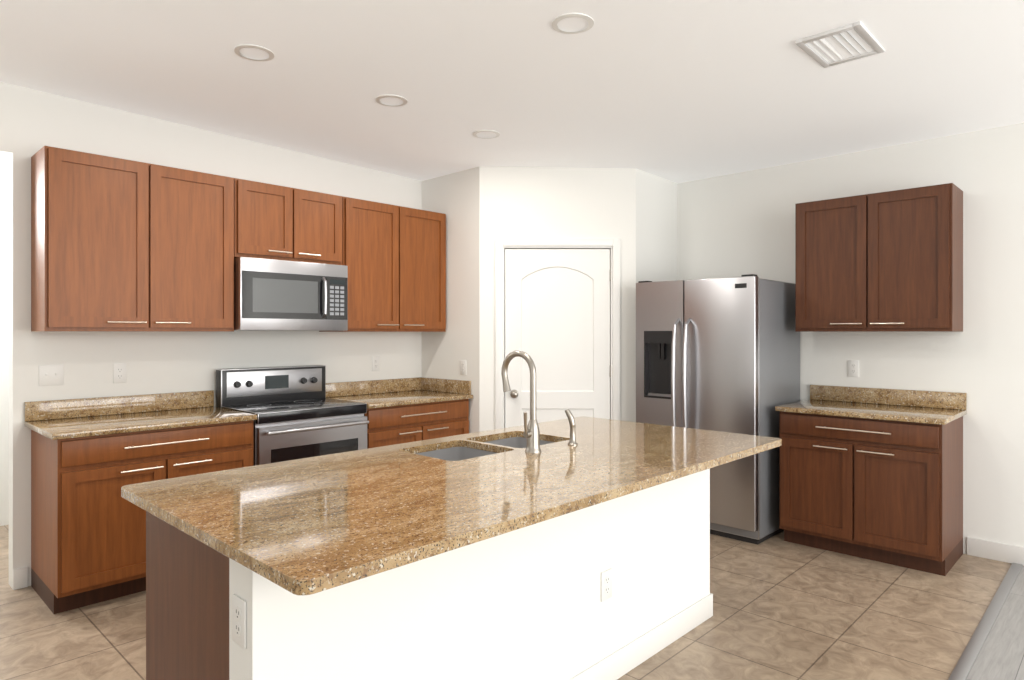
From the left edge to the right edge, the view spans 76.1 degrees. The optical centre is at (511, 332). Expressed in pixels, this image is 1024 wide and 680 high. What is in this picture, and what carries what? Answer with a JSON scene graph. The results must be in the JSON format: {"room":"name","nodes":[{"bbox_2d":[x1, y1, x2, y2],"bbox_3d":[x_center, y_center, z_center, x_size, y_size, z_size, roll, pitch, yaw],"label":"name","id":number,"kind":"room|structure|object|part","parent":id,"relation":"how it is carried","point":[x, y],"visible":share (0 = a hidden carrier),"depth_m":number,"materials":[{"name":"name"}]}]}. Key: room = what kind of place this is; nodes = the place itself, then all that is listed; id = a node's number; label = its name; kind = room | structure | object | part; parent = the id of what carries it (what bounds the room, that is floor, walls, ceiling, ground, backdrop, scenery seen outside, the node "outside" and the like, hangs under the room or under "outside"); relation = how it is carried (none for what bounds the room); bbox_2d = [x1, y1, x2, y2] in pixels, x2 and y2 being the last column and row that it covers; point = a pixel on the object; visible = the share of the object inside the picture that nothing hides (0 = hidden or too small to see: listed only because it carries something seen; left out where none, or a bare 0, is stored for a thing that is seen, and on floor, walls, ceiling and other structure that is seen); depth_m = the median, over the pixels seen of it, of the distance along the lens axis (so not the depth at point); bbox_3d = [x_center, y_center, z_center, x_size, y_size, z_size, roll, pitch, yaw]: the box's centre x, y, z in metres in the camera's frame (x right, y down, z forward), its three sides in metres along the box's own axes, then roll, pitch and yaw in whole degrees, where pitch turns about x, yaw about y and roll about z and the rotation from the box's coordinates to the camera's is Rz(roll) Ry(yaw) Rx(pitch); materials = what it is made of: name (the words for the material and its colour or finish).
{"room":"kitchen","nodes":[
{"label":"kitchen","id":0,"kind":"room"},
{"bbox_2d":[0,155,8,525],"bbox_3d":[-3.731,-0.030,4.721,0.120,2.840,8.450,0,0,44],"label":"wall","id":1,"kind":"structure","parent":0,"point":[4,340],"depth_m":4.71,"materials":[{"name":"white paint"}]},
{"bbox_2d":[0,82,420,588],"bbox_3d":[-2.641,-0.030,3.675,0.120,2.840,8.450,0,0,44],"label":"wall","id":2,"kind":"structure","parent":0,"point":[32,122],"depth_m":3.99,"materials":[{"name":"white paint"}]},
{"bbox_2d":[13,567,27,589],"bbox_3d":[-4.081,1.335,2.078,0.012,0.110,4.150,0,0,44],"label":"baseboard","id":3,"kind":"structure","parent":2,"relation":"attached to","point":[20,578],"depth_m":3.55,"materials":[{"name":"white"}]},
{"bbox_2d":[39,365,63,385],"bbox_3d":[-2.569,0.240,3.653,0.014,0.115,0.116,0,0,44],"label":"light switch","id":4,"kind":"object","parent":2,"relation":"attached to","point":[50,375],"visible":1,"depth_m":3.65,"materials":[{"name":"white plastic"}]},
{"bbox_2d":[113,363,125,382],"bbox_3d":[-2.337,0.244,3.900,0.007,0.115,0.070,0,0,44],"label":"outlet","id":5,"kind":"object","parent":2,"relation":"attached to","point":[119,373],"visible":1,"depth_m":3.90,"materials":[{"name":"white plastic"}]},
{"bbox_2d":[31,146,233,331],"bbox_3d":[-2.163,-0.482,3.810,0.378,0.955,0.975,0,0,44],"label":"upper cabinet","id":6,"kind":"object","parent":2,"relation":"attached to","point":[118,244],"visible":1,"depth_m":3.63,"materials":[{"name":"brown wood"}]},
{"bbox_2d":[234,178,341,264],"bbox_3d":[-1.559,-0.716,4.439,0.378,0.488,0.762,0,0,44],"label":"upper cabinet","id":7,"kind":"object","parent":2,"relation":"attached to","point":[275,222],"visible":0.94,"depth_m":4.30,"materials":[{"name":"brown wood"}]},
{"bbox_2d":[234,257,347,330],"bbox_3d":[-1.531,-0.238,4.412,0.456,0.453,0.756,0,0,44],"label":"microwave","id":8,"kind":"object","parent":7,"relation":"attached to","point":[276,295],"visible":0.96,"depth_m":4.25,"materials":[{"name":"silver metal"}]},
{"bbox_2d":[372,356,378,370],"bbox_3d":[-1.083,0.250,5.207,0.007,0.115,0.070,0,0,44],"label":"outlet","id":9,"kind":"object","parent":2,"relation":"attached to","point":[375,363],"visible":1,"depth_m":5.20,"materials":[{"name":"white plastic"}]},
{"bbox_2d":[319,197,445,331],"bbox_3d":[-0.965,-0.482,5.059,0.378,0.955,0.948,0,0,44],"label":"upper cabinet","id":10,"kind":"object","parent":2,"relation":"attached to","point":[394,258],"visible":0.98,"depth_m":4.91,"materials":[{"name":"brown wood"}]},
{"bbox_2d":[421,167,478,432],"bbox_3d":[-0.469,-0.030,5.337,0.715,2.840,0.115,0,0,44],"label":"wall","id":11,"kind":"structure","parent":0,"point":[454,197],"depth_m":5.22,"materials":[{"name":"white paint"}]},
{"bbox_2d":[460,360,465,374],"bbox_3d":[-0.387,0.277,5.173,0.070,0.115,0.007,0,0,44],"label":"outlet","id":12,"kind":"object","parent":11,"relation":"attached to","point":[462,367],"visible":1,"depth_m":5.17,"materials":[{"name":"white plastic"}]},
{"bbox_2d":[0,525,1011,679],"bbox_3d":[-1.749,1.415,2.821,5.370,0.050,8.450,0,0,44],"label":"floor","id":13,"kind":"structure","parent":0,"point":[783,609],"depth_m":3.10,"materials":[{"name":"beige tile"}]},
{"bbox_2d":[24,390,256,613],"bbox_3d":[-2.074,0.884,3.703,0.653,1.011,1.005,0,0,44],"label":"base cabinet","id":14,"kind":"object","parent":13,"relation":"on","point":[90,457],"visible":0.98,"depth_m":3.40,"materials":[{"name":"brown wood"}]},
{"bbox_2d":[24,390,256,439],"bbox_3d":[-2.076,0.447,3.706,0.645,0.135,1.005,0,0,44],"label":"countertop","id":15,"kind":"structure","parent":14,"relation":"on","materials":[{"name":"stone"}]},
{"bbox_2d":[216,365,368,465],"bbox_3d":[-1.431,0.815,4.316,0.680,1.150,0.754,0,0,44],"label":"range","id":16,"kind":"object","parent":13,"relation":"on","point":[297,412],"visible":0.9,"depth_m":4.25,"materials":[{"name":"silver metal"}]},
{"bbox_2d":[326,377,472,448],"bbox_3d":[-0.862,0.884,4.966,0.653,1.011,0.956,0,0,44],"label":"base cabinet","id":17,"kind":"object","parent":13,"relation":"on","point":[403,410],"visible":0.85,"depth_m":4.88,"materials":[{"name":"brown wood"}]},
{"bbox_2d":[326,377,472,408],"bbox_3d":[-0.865,0.447,4.969,0.645,0.135,0.956,0,0,44],"label":"countertop","id":18,"kind":"structure","parent":17,"relation":"on","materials":[{"name":"stone"}]},
{"bbox_2d":[146,470,712,679],"bbox_3d":[-0.111,0.952,2.656,0.820,0.876,2.314,0,0,44],"label":"kitchen island","id":19,"kind":"object","parent":13,"relation":"on","point":[489,554],"depth_m":2.08,"materials":[{"name":"white paint"}]},
{"bbox_2d":[232,594,245,648],"bbox_3d":[-0.666,0.704,1.596,0.070,0.115,0.007,0,0,44],"label":"outlet","id":20,"kind":"object","parent":19,"relation":"attached to","point":[238,620],"visible":1,"depth_m":1.59,"materials":[{"name":"white plastic"}]},
{"bbox_2d":[121,416,781,601],"bbox_3d":[0.000,0.499,2.521,1.150,0.030,2.380,0,0,44],"label":"island countertop","id":21,"kind":"structure","parent":19,"relation":"on","point":[308,527],"depth_m":1.97,"materials":[{"name":"brown stone"}]},
{"bbox_2d":[413,434,560,457],"bbox_3d":[-0.098,0.608,2.838,0.396,0.212,0.766,0,0,44],"label":"sink","id":22,"kind":"object","parent":21,"relation":"in","point":[507,441],"depth_m":2.91,"materials":[{"name":"grey metal"}]},
{"bbox_2d":[501,350,544,453],"bbox_3d":[0.023,0.279,2.692,0.210,0.410,0.098,0,0,44],"label":"faucet","id":23,"kind":"object","parent":21,"relation":"on","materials":[{"name":"silver metal"}]},
{"bbox_2d":[561,409,580,445],"bbox_3d":[0.257,0.407,2.821,0.052,0.155,0.045,0,0,44],"label":"soap dispenser","id":24,"kind":"object","parent":21,"relation":"on","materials":[{"name":"silver metal"}]},
{"bbox_3d":[0.130,0.952,2.425,0.130,0.876,2.290,0,0,44],"label":"pony panel","id":25,"kind":"part","parent":19,"relation":"part of","materials":[{"name":"white paint"}]},
{"bbox_2d":[601,568,611,601],"bbox_3d":[0.373,0.996,2.579,0.007,0.115,0.070,0,0,44],"label":"outlet","id":26,"kind":"object","parent":19,"relation":"attached to","point":[606,584],"visible":1,"depth_m":2.57,"materials":[{"name":"white plastic"}]},
{"bbox_2d":[636,274,799,544],"bbox_3d":[1.481,0.506,4.781,0.902,1.767,0.868,0,0,44],"label":"refrigerator","id":27,"kind":"object","parent":13,"relation":"on","point":[718,354],"visible":0.58,"depth_m":4.43,"materials":[{"name":"silver metal"}]},
{"bbox_2d":[775,385,966,575],"bbox_3d":[2.281,0.884,4.186,0.942,1.011,0.653,0,0,44],"label":"base cabinet","id":28,"kind":"object","parent":13,"relation":"on","point":[874,474],"visible":1,"depth_m":3.97,"materials":[{"name":"brown wood"}]},
{"bbox_2d":[775,385,966,424],"bbox_3d":[2.283,0.447,4.189,0.942,0.135,0.645,0,0,44],"label":"countertop","id":29,"kind":"structure","parent":28,"relation":"on","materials":[{"name":"stone"}]},
{"bbox_2d":[0,0,1023,182],"bbox_3d":[-0.373,-1.404,1.417,9.540,0.312,8.570,0,0,44],"label":"ceiling","id":30,"kind":"structure","parent":0,"point":[678,91],"depth_m":3.31,"materials":[{"name":"white paint"}]},
{"bbox_2d":[234,44,274,60],"bbox_3d":[-1.218,-1.328,3.094,0.180,0.024,0.180,0,0,44],"label":"recessed light","id":31,"kind":"object","parent":30,"relation":"in","point":[238,48],"visible":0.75,"depth_m":3.06,"materials":[{"name":"white"}]},
{"bbox_2d":[375,95,407,106],"bbox_3d":[-0.678,-1.312,3.685,0.180,0.024,0.180,0,0,44],"label":"recessed light","id":32,"kind":"object","parent":30,"relation":"in","point":[403,99],"visible":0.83,"depth_m":3.65,"materials":[{"name":"white"}]},
{"bbox_2d":[473,130,499,138],"bbox_3d":[-0.167,-1.296,4.261,0.180,0.024,0.180,0,0,44],"label":"recessed light","id":33,"kind":"object","parent":30,"relation":"in","point":[492,131],"visible":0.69,"depth_m":4.23,"materials":[{"name":"white"}]},
{"bbox_2d":[551,13,593,33],"bbox_3d":[0.257,-1.312,2.767,0.180,0.024,0.180,0,0,44],"label":"recessed light","id":34,"kind":"object","parent":30,"relation":"in","point":[587,18],"visible":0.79,"depth_m":2.74,"materials":[{"name":"white"}]},
{"bbox_2d":[795,21,884,67],"bbox_3d":[1.475,-1.291,2.936,0.265,0.033,0.370,0,0,44],"label":"ceiling vent","id":35,"kind":"object","parent":30,"relation":"in","point":[806,45],"visible":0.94,"depth_m":2.91,"materials":[{"name":"white metal"}]},
{"bbox_2d":[479,166,635,431],"bbox_3d":[0.352,-0.030,5.107,1.206,2.840,0.115,0,0,0],"label":"wall","id":36,"kind":"structure","parent":0,"point":[550,203],"depth_m":5.05,"materials":[{"name":"white paint"}]},
{"bbox_2d":[495,239,619,428],"bbox_3d":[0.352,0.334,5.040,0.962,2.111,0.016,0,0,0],"label":"door frame","id":37,"kind":"structure","parent":36,"relation":"attached to","point":[501,243],"depth_m":5.03,"materials":[{"name":"white wood"}]},
{"bbox_2d":[505,249,609,427],"bbox_3d":[0.352,0.368,5.079,0.810,2.024,0.035,0,0,0],"label":"pantry door","id":38,"kind":"structure","parent":36,"relation":"in","point":[557,316],"depth_m":5.07,"materials":[{"name":"white wood"}]},
{"bbox_2d":[510,390,517,397],"bbox_3d":[0.017,0.475,5.026,0.066,0.066,0.070,0,0,0],"label":"door knob","id":39,"kind":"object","parent":38,"relation":"attached to","point":[513,393],"depth_m":5.00,"materials":[{"name":"silver metal"}]},
{"bbox_2d":[636,169,676,282],"bbox_3d":[1.130,-0.030,5.315,0.115,2.840,0.624,0,0,44],"label":"wall","id":40,"kind":"structure","parent":0,"point":[656,228],"depth_m":5.26,"materials":[{"name":"white paint"}]},
{"bbox_2d":[677,123,1023,553],"bbox_3d":[3.096,-0.030,3.944,7.790,2.840,0.120,0,0,44],"label":"wall","id":41,"kind":"structure","parent":0,"point":[736,224],"depth_m":4.18,"materials":[{"name":"white paint"}]},
{"bbox_2d":[848,360,858,376],"bbox_3d":[2.373,0.252,4.549,0.070,0.115,0.007,0,0,44],"label":"outlet","id":42,"kind":"object","parent":41,"relation":"attached to","point":[853,368],"visible":1,"depth_m":4.55,"materials":[{"name":"white plastic"}]},
{"bbox_2d":[795,183,962,331],"bbox_3d":[2.374,-0.445,4.288,0.910,0.880,0.378,0,0,44],"label":"upper cabinet","id":43,"kind":"object","parent":41,"relation":"attached to","point":[889,261],"visible":1,"depth_m":4.12,"materials":[{"name":"brown wood"}]},
{"bbox_2d":[967,537,1023,565],"bbox_3d":[4.353,1.335,2.647,4.180,0.110,0.012,0,0,44],"label":"baseboard","id":44,"kind":"structure","parent":41,"relation":"attached to","point":[997,551],"depth_m":3.99,"materials":[{"name":"white wood"}]},
{"bbox_2d":[966,566,1023,679],"bbox_3d":[1.607,1.415,-0.398,3.930,0.050,8.450,0,0,44],"label":"floor","id":45,"kind":"structure","parent":0,"point":[1000,656],"depth_m":2.90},
{"bbox_2d":[948,563,1022,679],"bbox_3d":[0.149,1.387,0.917,0.050,0.007,8.330,0,0,44],"label":"transition strip","id":46,"kind":"object","parent":45,"relation":"on","point":[964,664],"depth_m":3.07,"materials":[{"name":"grey metal"}]}
]}

